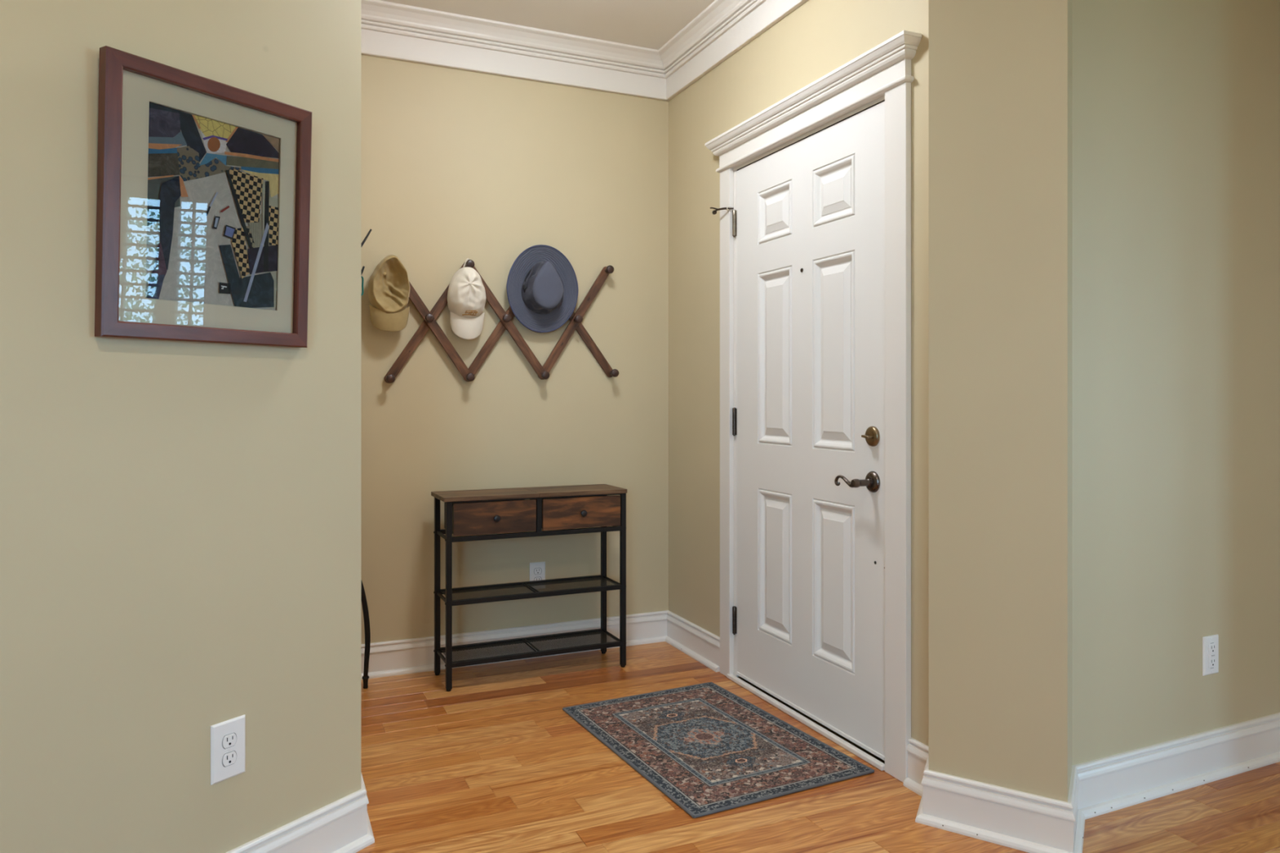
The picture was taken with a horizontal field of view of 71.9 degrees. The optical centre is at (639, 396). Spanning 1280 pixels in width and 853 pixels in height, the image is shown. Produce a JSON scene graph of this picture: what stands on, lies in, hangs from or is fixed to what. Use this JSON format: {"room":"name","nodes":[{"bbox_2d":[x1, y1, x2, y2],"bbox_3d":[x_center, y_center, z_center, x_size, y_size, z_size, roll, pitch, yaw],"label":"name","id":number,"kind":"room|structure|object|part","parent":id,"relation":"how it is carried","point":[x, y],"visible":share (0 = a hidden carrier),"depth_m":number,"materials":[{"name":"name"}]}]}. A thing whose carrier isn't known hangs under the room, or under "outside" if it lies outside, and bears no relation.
{"room":"entryway","nodes":[
{"label":"entryway","id":0,"kind":"room"},
{"bbox_2d":[0,0,360,852],"bbox_3d":[-2.111,-0.201,0.083,0.111,2.742,5.115,0,0,32],"label":"wall","id":1,"kind":"structure","parent":0,"point":[180,521],"depth_m":1.79,"materials":[{"name":"paint"}]},
{"bbox_2d":[94,45,311,347],"bbox_3d":[-0.898,-0.387,1.861,0.045,0.546,0.457,0,0,32],"label":"framed picture","id":2,"kind":"object","parent":1,"relation":"attached to","point":[203,203],"visible":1,"depth_m":1.83,"materials":[{"name":"brown wood"}]},
{"bbox_3d":[-1.012,-0.387,1.681,0.027,0.546,0.031,2,1,32],"label":"frame rail","id":3,"kind":"part","parent":2,"relation":"part of","materials":[{"name":"brown wood"}]},
{"bbox_3d":[-0.905,-0.130,1.865,0.027,0.031,0.457,2,1,32],"label":"frame rail","id":4,"kind":"part","parent":2,"relation":"part of","materials":[{"name":"brown wood"}]},
{"bbox_3d":[-0.891,-0.645,1.856,0.027,0.031,0.457,2,1,32],"label":"frame rail","id":5,"kind":"part","parent":2,"relation":"part of","materials":[{"name":"brown wood"}]},
{"bbox_2d":[145,101,279,310],"bbox_3d":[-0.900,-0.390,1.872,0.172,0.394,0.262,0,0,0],"label":"artwork","id":6,"kind":"object","parent":2,"relation":"attached to","point":[212,177],"depth_m":1.86,"materials":[{"name":"paper"}]},
{"bbox_3d":[-0.785,-0.387,2.041,0.027,0.546,0.031,2,1,32],"label":"frame rail","id":7,"kind":"part","parent":2,"relation":"part of","materials":[{"name":"brown wood"}]},
{"bbox_2d":[210,715,245,785],"bbox_3d":[-0.890,0.764,1.909,0.008,0.126,0.080,0,0,32],"label":"wall outlet","id":8,"kind":"object","parent":1,"relation":"attached to","point":[228,738],"visible":1,"depth_m":1.90,"materials":[{"name":"plastic"}]},
{"bbox_2d":[222,751,236,767],"bbox_3d":[-0.888,0.784,1.908,0.001,0.029,0.035,0,0,32],"label":"receptacle","id":9,"kind":"object","parent":8,"relation":"attached to","point":[228,757],"depth_m":1.91,"materials":[{"name":"plastic"}]},
{"bbox_2d":[222,733,236,749],"bbox_3d":[-0.888,0.745,1.908,0.001,0.029,0.035,0,0,32],"label":"receptacle","id":10,"kind":"object","parent":8,"relation":"attached to","point":[228,740],"depth_m":1.91,"materials":[{"name":"plastic"}]},
{"bbox_2d":[226,789,374,852],"bbox_3d":[-2.016,1.054,0.100,0.036,0.133,5.016,0,0,32],"label":"baseboard","id":11,"kind":"structure","parent":1,"relation":"attached to","point":[340,826],"depth_m":2.11,"materials":[{"name":"paint"}]},
{"bbox_3d":[-2.006,1.110,0.103,0.017,0.020,5.002,0,0,32],"label":"shoe moulding","id":12,"kind":"part","parent":11,"relation":"part of","materials":[{"name":"paint"}]},
{"bbox_2d":[360,54,668,644],"bbox_3d":[-0.710,-0.201,3.755,2.018,2.742,0.110,0,0,-24],"label":"wall","id":13,"kind":"structure","parent":0,"point":[457,166],"depth_m":3.75,"materials":[{"name":"paint"}]},
{"bbox_2d":[368,254,618,383],"bbox_3d":[-0.575,-0.316,3.675,1.068,0.526,0.142,0,0,-24],"label":"peg rack","id":14,"kind":"object","parent":13,"relation":"attached to","point":[429,318],"depth_m":3.60,"materials":[{"name":"brown wood"}]},
{"bbox_3d":[-0.989,-0.409,3.486,0.159,0.306,0.089,0,0,-24],"label":"baseball cap","id":15,"kind":"part","parent":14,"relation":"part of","materials":[{"name":"beige fabric"}]},
{"bbox_3d":[-0.700,-0.403,3.604,0.159,0.337,0.119,0,0,-24],"label":"baseball cap","id":16,"kind":"part","parent":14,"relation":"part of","materials":[{"name":"white fabric"}]},
{"bbox_3d":[-0.700,-0.424,3.605,0.158,0.222,0.118,0,0,-24],"label":"crown","id":17,"kind":"part","parent":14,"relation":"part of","materials":[{"name":"white fabric"}]},
{"bbox_2d":[506,244,578,333],"bbox_3d":[-0.405,-0.462,3.749,0.320,0.376,0.088,0,0,-24],"label":"sun hat","id":18,"kind":"object","parent":14,"relation":"hanging from","point":[542,289],"visible":1,"depth_m":3.74,"materials":[{"name":"blue fabric"}]},
{"bbox_3d":[-0.470,-0.491,3.733,0.041,0.117,0.022,0,0,-12],"label":"chin cord","id":19,"kind":"part","parent":18,"relation":"part of","materials":[{"name":"fabric"}]},
{"bbox_3d":[-0.408,-0.467,3.750,0.182,0.227,0.073,0,0,-24],"label":"crown","id":20,"kind":"part","parent":18,"relation":"part of","materials":[{"name":"blue fabric"}]},
{"bbox_3d":[-0.386,-0.471,3.718,0.139,0.206,0.014,0,0,-24],"label":"crown","id":21,"kind":"part","parent":18,"relation":"part of","materials":[{"name":"blue fabric"}]},
{"bbox_2d":[360,0,667,101],"bbox_3d":[-0.670,-1.458,3.661,1.798,0.188,0.097,0,0,-24],"label":"crown molding","id":22,"kind":"structure","parent":13,"relation":"attached to","point":[388,30],"depth_m":3.72,"materials":[{"name":"paint"}]},
{"bbox_2d":[360,610,667,679],"bbox_3d":[-0.683,1.054,3.690,1.798,0.133,0.032,0,0,-24],"label":"baseboard","id":23,"kind":"structure","parent":13,"relation":"attached to","point":[413,655],"depth_m":3.72,"materials":[{"name":"paint"}]},
{"bbox_3d":[-0.680,1.110,3.684,1.770,0.020,0.017,0,0,-24],"label":"shoe moulding","id":24,"kind":"part","parent":23,"relation":"part of","materials":[{"name":"paint"}]},
{"bbox_2d":[529,561,545,588],"bbox_3d":[-0.442,0.774,3.811,0.070,0.115,0.008,0,0,-24],"label":"wall outlet","id":25,"kind":"object","parent":13,"relation":"attached to","point":[537,570],"visible":0.73,"depth_m":3.81,"materials":[{"name":"plastic"}]},
{"bbox_2d":[533,577,542,581],"bbox_3d":[-0.441,0.793,3.809,0.032,0.029,0.015,0,0,0],"label":"receptacle","id":26,"kind":"object","parent":25,"relation":"attached to","point":[535,578],"depth_m":3.81,"materials":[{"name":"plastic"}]},
{"bbox_2d":[533,568,542,574],"bbox_3d":[-0.441,0.754,3.809,0.035,0.029,0.001,0,0,-24],"label":"receptacle","id":27,"kind":"object","parent":25,"relation":"attached to","point":[536,571],"depth_m":3.81,"materials":[{"name":"plastic"}]},
{"bbox_2d":[381,0,715,49],"bbox_3d":[1.323,-1.612,0.027,8.505,0.120,8.410,0,0,30],"label":"ceiling","id":28,"kind":"structure","parent":0,"point":[648,24],"depth_m":3.59,"materials":[{"name":"paint"}]},
{"bbox_2d":[668,0,928,746],"bbox_3d":[0.515,-0.201,3.320,0.110,2.742,1.910,0,0,-23],"label":"wall","id":29,"kind":"structure","parent":0,"point":[817,37],"depth_m":3.63,"materials":[{"name":"paint"}]},
{"bbox_2d":[665,610,719,671],"bbox_3d":[0.222,1.054,3.822,0.031,0.133,0.534,0,0,-23],"label":"baseboard","id":30,"kind":"structure","parent":29,"relation":"attached to","point":[700,644],"depth_m":3.80,"materials":[{"name":"paint"}]},
{"bbox_3d":[0.216,1.110,3.819,0.017,0.020,0.506,0,0,-23],"label":"shoe moulding","id":31,"kind":"part","parent":30,"relation":"part of","materials":[{"name":"paint"}]},
{"bbox_2d":[657,0,808,101],"bbox_3d":[0.433,-1.458,3.250,0.096,0.188,1.750,0,0,-23],"label":"crown molding","id":32,"kind":"structure","parent":29,"relation":"attached to","point":[724,27],"depth_m":3.57,"materials":[{"name":"paint"}]},
{"bbox_2d":[710,101,884,760],"bbox_3d":[0.527,0.104,3.110,0.122,1.992,1.003,0,0,-23],"label":"door","id":33,"kind":"structure","parent":29,"relation":"in","point":[808,221],"depth_m":3.00,"materials":[{"name":"paint"}]},
{"bbox_3d":[0.501,0.615,3.238,0.022,0.538,0.233,0,0,-23],"label":"panel","id":34,"kind":"part","parent":33,"relation":"part of","materials":[{"name":"paint"}]},
{"bbox_3d":[0.501,-0.145,3.238,0.022,0.644,0.233,0,0,-23],"label":"panel","id":35,"kind":"part","parent":33,"relation":"part of","materials":[{"name":"paint"}]},
{"bbox_3d":[0.501,-0.673,3.238,0.022,0.199,0.233,0,0,-23],"label":"panel","id":36,"kind":"part","parent":33,"relation":"part of","materials":[{"name":"paint"}]},
{"bbox_3d":[0.643,0.615,2.906,0.022,0.538,0.234,0,0,-23],"label":"panel","id":37,"kind":"part","parent":33,"relation":"part of","materials":[{"name":"paint"}]},
{"bbox_3d":[0.643,-0.145,2.906,0.022,0.644,0.234,0,0,-23],"label":"panel","id":38,"kind":"part","parent":33,"relation":"part of","materials":[{"name":"paint"}]},
{"bbox_3d":[0.643,-0.673,2.906,0.022,0.199,0.234,0,0,-23],"label":"panel","id":39,"kind":"part","parent":33,"relation":"part of","materials":[{"name":"paint"}]},
{"bbox_3d":[0.710,0.262,2.709,0.017,0.066,0.066,0,0,-23],"label":"lever handle","id":40,"kind":"part","parent":33,"relation":"part of","materials":[{"name":"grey metal"}]},
{"bbox_2d":[704,30,921,782],"bbox_3d":[0.582,0.042,3.077,0.170,2.156,1.212,0,0,-23],"label":"door frame","id":41,"kind":"structure","parent":29,"relation":"attached to","point":[882,73],"depth_m":2.62,"materials":[{"name":"paint"}]},
{"bbox_3d":[0.348,0.105,3.543,0.020,2.030,0.082,0,0,-23],"label":"casing","id":42,"kind":"part","parent":41,"relation":"part of","materials":[{"name":"paint"}]},
{"bbox_3d":[0.534,-1.006,3.056,0.064,0.060,1.212,0,0,-23],"label":"cap moulding","id":43,"kind":"part","parent":41,"relation":"part of","materials":[{"name":"paint"}]},
{"bbox_3d":[0.549,-0.918,3.062,0.032,0.020,1.147,0,0,-23],"label":"bead moulding","id":44,"kind":"part","parent":41,"relation":"part of","materials":[{"name":"paint"}]},
{"bbox_3d":[0.758,0.105,2.593,0.020,2.030,0.095,0,0,-23],"label":"casing","id":45,"kind":"part","parent":41,"relation":"part of","materials":[{"name":"paint"}]},
{"bbox_2d":[902,737,928,796],"bbox_3d":[0.790,1.054,2.503,0.031,0.133,0.095,0,0,-23],"label":"baseboard","id":46,"kind":"structure","parent":29,"relation":"attached to","point":[917,752],"depth_m":2.51,"materials":[{"name":"paint"}]},
{"bbox_3d":[0.783,1.110,2.502,0.017,0.020,0.087,0,0,-23],"label":"shoe moulding","id":47,"kind":"part","parent":46,"relation":"part of","materials":[{"name":"paint"}]},
{"bbox_2d":[356,641,1279,852],"bbox_3d":[1.205,1.150,0.094,8.777,0.060,8.410,0,0,30],"label":"floor","id":48,"kind":"structure","parent":0,"point":[494,762],"depth_m":2.46,"materials":[{"name":"brown wood"}]},
{"bbox_2d":[360,229,372,688],"bbox_3d":[-1.161,0.237,3.284,0.254,1.767,0.240,0,0,0],"label":"coat stand","id":49,"kind":"object","parent":48,"relation":"on","point":[364,603],"visible":0.12,"depth_m":3.38,"materials":[{"name":"black metal"}]},
{"bbox_2d":[360,275,364,295],"bbox_3d":[-1.075,-0.423,3.364,0.038,0.079,0.017,0,0,-33],"label":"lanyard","id":50,"kind":"object","parent":49,"relation":"hanging from","point":[362,277],"visible":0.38,"depth_m":3.37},
{"bbox_3d":[-1.097,0.845,3.353,0.145,0.462,0.021,0,0,-39],"label":"leg","id":51,"kind":"part","parent":49,"relation":"part of","materials":[{"name":"black metal"}]},
{"bbox_2d":[431,484,626,691],"bbox_3d":[-0.442,0.751,3.590,0.759,0.738,0.261,0,0,-24],"label":"console table","id":52,"kind":"object","parent":48,"relation":"on","point":[539,510],"visible":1,"depth_m":3.54,"materials":[{"name":"black"}]},
{"bbox_3d":[-0.816,0.755,3.547,0.021,0.713,0.021,0,0,-24],"label":"leg","id":53,"kind":"part","parent":52,"relation":"part of","materials":[{"name":"black metal"}]},
{"bbox_3d":[-0.772,1.022,3.451,0.008,0.012,0.191,0,0,-24],"label":"rail","id":54,"kind":"part","parent":52,"relation":"part of","materials":[{"name":"black metal"}]},
{"bbox_3d":[-0.772,0.787,3.451,0.008,0.012,0.191,0,0,-24],"label":"rail","id":55,"kind":"part","parent":52,"relation":"part of","materials":[{"name":"black metal"}]},
{"bbox_3d":[-0.772,0.545,3.451,0.008,0.012,0.191,0,0,-24],"label":"rail","id":56,"kind":"part","parent":52,"relation":"part of","materials":[{"name":"black metal"}]},
{"bbox_3d":[-0.487,0.545,3.697,0.701,0.018,0.019,0,0,-25],"label":"rail","id":57,"kind":"part","parent":52,"relation":"part of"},
{"bbox_3d":[-0.728,0.755,3.355,0.021,0.713,0.021,0,0,-25],"label":"leg","id":58,"kind":"part","parent":52,"relation":"part of","materials":[{"name":"black metal"}]},
{"bbox_3d":[-0.607,1.018,3.526,0.342,0.001,0.193,0,0,-25],"label":"panel","id":59,"kind":"part","parent":52,"relation":"part of","materials":[{"name":"black metal"}]},
{"bbox_3d":[-0.607,0.783,3.526,0.342,0.001,0.193,0,0,-25],"label":"panel","id":60,"kind":"part","parent":52,"relation":"part of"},
{"bbox_3d":[-0.562,0.470,3.426,0.326,0.124,0.014,0,0,-25],"label":"drawer","id":61,"kind":"part","parent":52,"relation":"part of","materials":[{"name":"brown wood"}]},
{"bbox_3d":[-0.554,0.471,3.409,0.027,0.027,0.024,0,0,-24],"label":"knob","id":62,"kind":"part","parent":52,"relation":"part of","materials":[{"name":"black metal"}]},
{"bbox_3d":[-0.487,1.022,3.697,0.701,0.018,0.019,0,0,-25],"label":"rail","id":63,"kind":"part","parent":52,"relation":"part of","materials":[{"name":"black metal"}]},
{"bbox_3d":[-0.487,0.787,3.697,0.701,0.018,0.019,0,0,-25],"label":"rail","id":64,"kind":"part","parent":52,"relation":"part of","materials":[{"name":"black metal"}]},
{"bbox_3d":[-0.399,1.022,3.504,0.701,0.018,0.019,0,0,-24],"label":"rail","id":65,"kind":"part","parent":52,"relation":"part of","materials":[{"name":"black metal"}]},
{"bbox_3d":[-0.399,0.787,3.504,0.701,0.018,0.019,0,0,-24],"label":"rail","id":66,"kind":"part","parent":52,"relation":"part of","materials":[{"name":"black metal"}]},
{"bbox_3d":[-0.399,0.402,3.504,0.701,0.006,0.019,0,0,-24],"label":"rail","id":67,"kind":"part","parent":52,"relation":"part of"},
{"bbox_3d":[-0.399,0.545,3.504,0.701,0.018,0.019,0,0,-24],"label":"rail","id":68,"kind":"part","parent":52,"relation":"part of","materials":[{"name":"black metal"}]},
{"bbox_3d":[-0.402,0.470,3.503,0.020,0.131,0.019,0,0,-25],"label":"post","id":69,"kind":"part","parent":52,"relation":"part of","materials":[{"name":"black metal"}]},
{"bbox_3d":[-0.282,1.018,3.674,0.347,0.001,0.193,0,0,-25],"label":"panel","id":70,"kind":"part","parent":52,"relation":"part of","materials":[{"name":"black metal"}]},
{"bbox_3d":[-0.282,0.783,3.674,0.347,0.001,0.193,0,0,-25],"label":"panel","id":71,"kind":"part","parent":52,"relation":"part of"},
{"bbox_3d":[-0.235,0.470,3.575,0.334,0.124,0.014,0,0,-24],"label":"drawer","id":72,"kind":"part","parent":52,"relation":"part of","materials":[{"name":"brown wood"}]},
{"bbox_3d":[-0.227,0.471,3.557,0.027,0.027,0.024,0,0,-25],"label":"knob","id":73,"kind":"part","parent":52,"relation":"part of","materials":[{"name":"black metal"}]},
{"bbox_3d":[-0.159,0.755,3.847,0.021,0.713,0.021,0,0,-25],"label":"leg","id":74,"kind":"part","parent":52,"relation":"part of","materials":[{"name":"black metal"}]},
{"bbox_3d":[-0.115,1.022,3.751,0.008,0.012,0.191,0,0,-25],"label":"rail","id":75,"kind":"part","parent":52,"relation":"part of","materials":[{"name":"black metal"}]},
{"bbox_3d":[-0.115,0.787,3.751,0.008,0.012,0.191,0,0,-25],"label":"rail","id":76,"kind":"part","parent":52,"relation":"part of","materials":[{"name":"black metal"}]},
{"bbox_3d":[-0.071,0.755,3.654,0.021,0.713,0.021,0,0,-25],"label":"leg","id":77,"kind":"part","parent":52,"relation":"part of","materials":[{"name":"black metal"}]},
{"bbox_2d":[562,682,874,817],"bbox_3d":[0.211,1.116,2.888,0.628,0.008,0.918,0,0,-27],"label":"rug","id":78,"kind":"object","parent":48,"relation":"on","point":[708,748],"visible":1,"depth_m":2.79,"materials":[{"name":"multicoloured fabric"}]},
{"bbox_2d":[726,674,884,770],"bbox_3d":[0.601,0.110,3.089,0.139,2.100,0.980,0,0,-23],"label":"threshold","id":79,"kind":"object","parent":48,"relation":"on","point":[846,744],"visible":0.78,"depth_m":2.98,"materials":[{"name":"paint"}]},
{"bbox_2d":[928,0,1067,802],"bbox_3d":[0.932,-0.201,2.284,0.334,2.742,0.110,0,0,34],"label":"wall pier","id":80,"kind":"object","parent":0,"point":[998,68],"visible":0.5,"depth_m":2.23,"materials":[{"name":"paint"}]},
{"bbox_2d":[915,769,1075,852],"bbox_3d":[0.896,1.054,2.223,0.394,0.133,0.032,0,0,34],"label":"baseboard","id":81,"kind":"object","parent":80,"relation":"attached to","point":[1026,822],"visible":1,"depth_m":2.22,"materials":[{"name":"paint"}]},
{"bbox_3d":[0.892,1.110,2.217,0.394,0.020,0.017,0,0,34],"label":"shoe moulding","id":82,"kind":"part","parent":81,"relation":"part of","materials":[{"name":"paint"}]},
{"bbox_2d":[1067,0,1072,797],"bbox_3d":[1.058,-0.201,2.294,0.110,2.742,0.278,0,0,29],"label":"wall","id":83,"kind":"structure","parent":0,"point":[1069,2],"depth_m":2.24,"materials":[{"name":"paint"}]},
{"bbox_2d":[1067,765,1084,852],"bbox_3d":[1.103,1.054,2.229,0.031,0.133,0.277,0,0,29],"label":"baseboard","id":84,"kind":"structure","parent":83,"relation":"attached to","point":[1079,824],"depth_m":2.23,"materials":[{"name":"paint"}]},
{"bbox_3d":[1.109,1.110,2.224,0.017,0.020,0.272,0,0,29],"label":"shoe moulding","id":85,"kind":"part","parent":84,"relation":"part of","materials":[{"name":"paint"}]},
{"bbox_2d":[1072,0,1279,765],"bbox_3d":[1.627,-0.201,2.641,1.166,2.742,0.110,0,0,-25],"label":"wall","id":86,"kind":"structure","parent":0,"point":[1176,103],"depth_m":2.53,"materials":[{"name":"paint"}]},
{"bbox_2d":[1073,712,1279,819],"bbox_3d":[1.624,1.054,2.562,1.020,0.133,0.032,0,0,-25],"label":"baseboard","id":87,"kind":"structure","parent":86,"relation":"attached to","point":[1116,782],"depth_m":2.52,"materials":[{"name":"paint"}]},
{"bbox_3d":[1.623,1.110,2.553,1.001,0.020,0.017,0,0,-25],"label":"shoe moulding","id":88,"kind":"part","parent":87,"relation":"part of","materials":[{"name":"paint"}]},
{"bbox_2d":[1202,634,1218,675],"bbox_3d":[1.688,0.764,2.603,0.070,0.114,0.010,0,0,-25],"label":"wall outlet","id":89,"kind":"object","parent":86,"relation":"attached to","point":[1210,643],"visible":1,"depth_m":2.60,"materials":[{"name":"plastic"}]},
{"bbox_2d":[1209,657,1215,667],"bbox_3d":[1.689,0.784,2.600,0.025,0.026,0.002,0,0,-25],"label":"receptacle","id":90,"kind":"object","parent":89,"relation":"attached to","point":[1212,660],"depth_m":2.60,"materials":[{"name":"plastic"}]},
{"bbox_2d":[1209,644,1215,653],"bbox_3d":[1.689,0.744,2.600,0.025,0.026,0.002,0,0,-25],"label":"receptacle","id":91,"kind":"object","parent":89,"relation":"attached to","point":[1212,646],"depth_m":2.60,"materials":[{"name":"plastic"}]},
{"bbox_3d":[-0.779,-0.201,2.260,0.110,2.742,0.140,0,0,-23],"label":"wall","id":92,"kind":"structure","parent":0,"visible":0},
{"bbox_2d":[360,772,374,839],"bbox_3d":[-0.717,1.054,2.294,0.031,0.133,0.188,0,0,-23],"label":"baseboard","id":93,"kind":"structure","parent":92,"relation":"attached to","point":[370,832],"depth_m":2.25,"materials":[{"name":"paint"}]},
{"bbox_3d":[-0.711,1.110,2.297,0.017,0.020,0.188,0,0,-23],"label":"shoe moulding","id":94,"kind":"part","parent":93,"relation":"part of","materials":[{"name":"paint"}]},
{"bbox_3d":[0.853,-0.201,2.398,0.110,2.742,0.196,0,0,24],"label":"wall","id":95,"kind":"structure","parent":0,"visible":0},
{"bbox_2d":[915,755,928,819],"bbox_3d":[0.774,1.054,2.393,0.031,0.133,0.174,0,0,24],"label":"baseboard","id":96,"kind":"structure","parent":95,"relation":"attached to","point":[926,767],"depth_m":2.36,"materials":[{"name":"paint"}]},
{"bbox_3d":[0.766,1.110,2.393,0.017,0.020,0.168,0,0,24],"label":"shoe moulding","id":97,"kind":"part","parent":96,"relation":"part of","materials":[{"name":"paint"}]}
]}

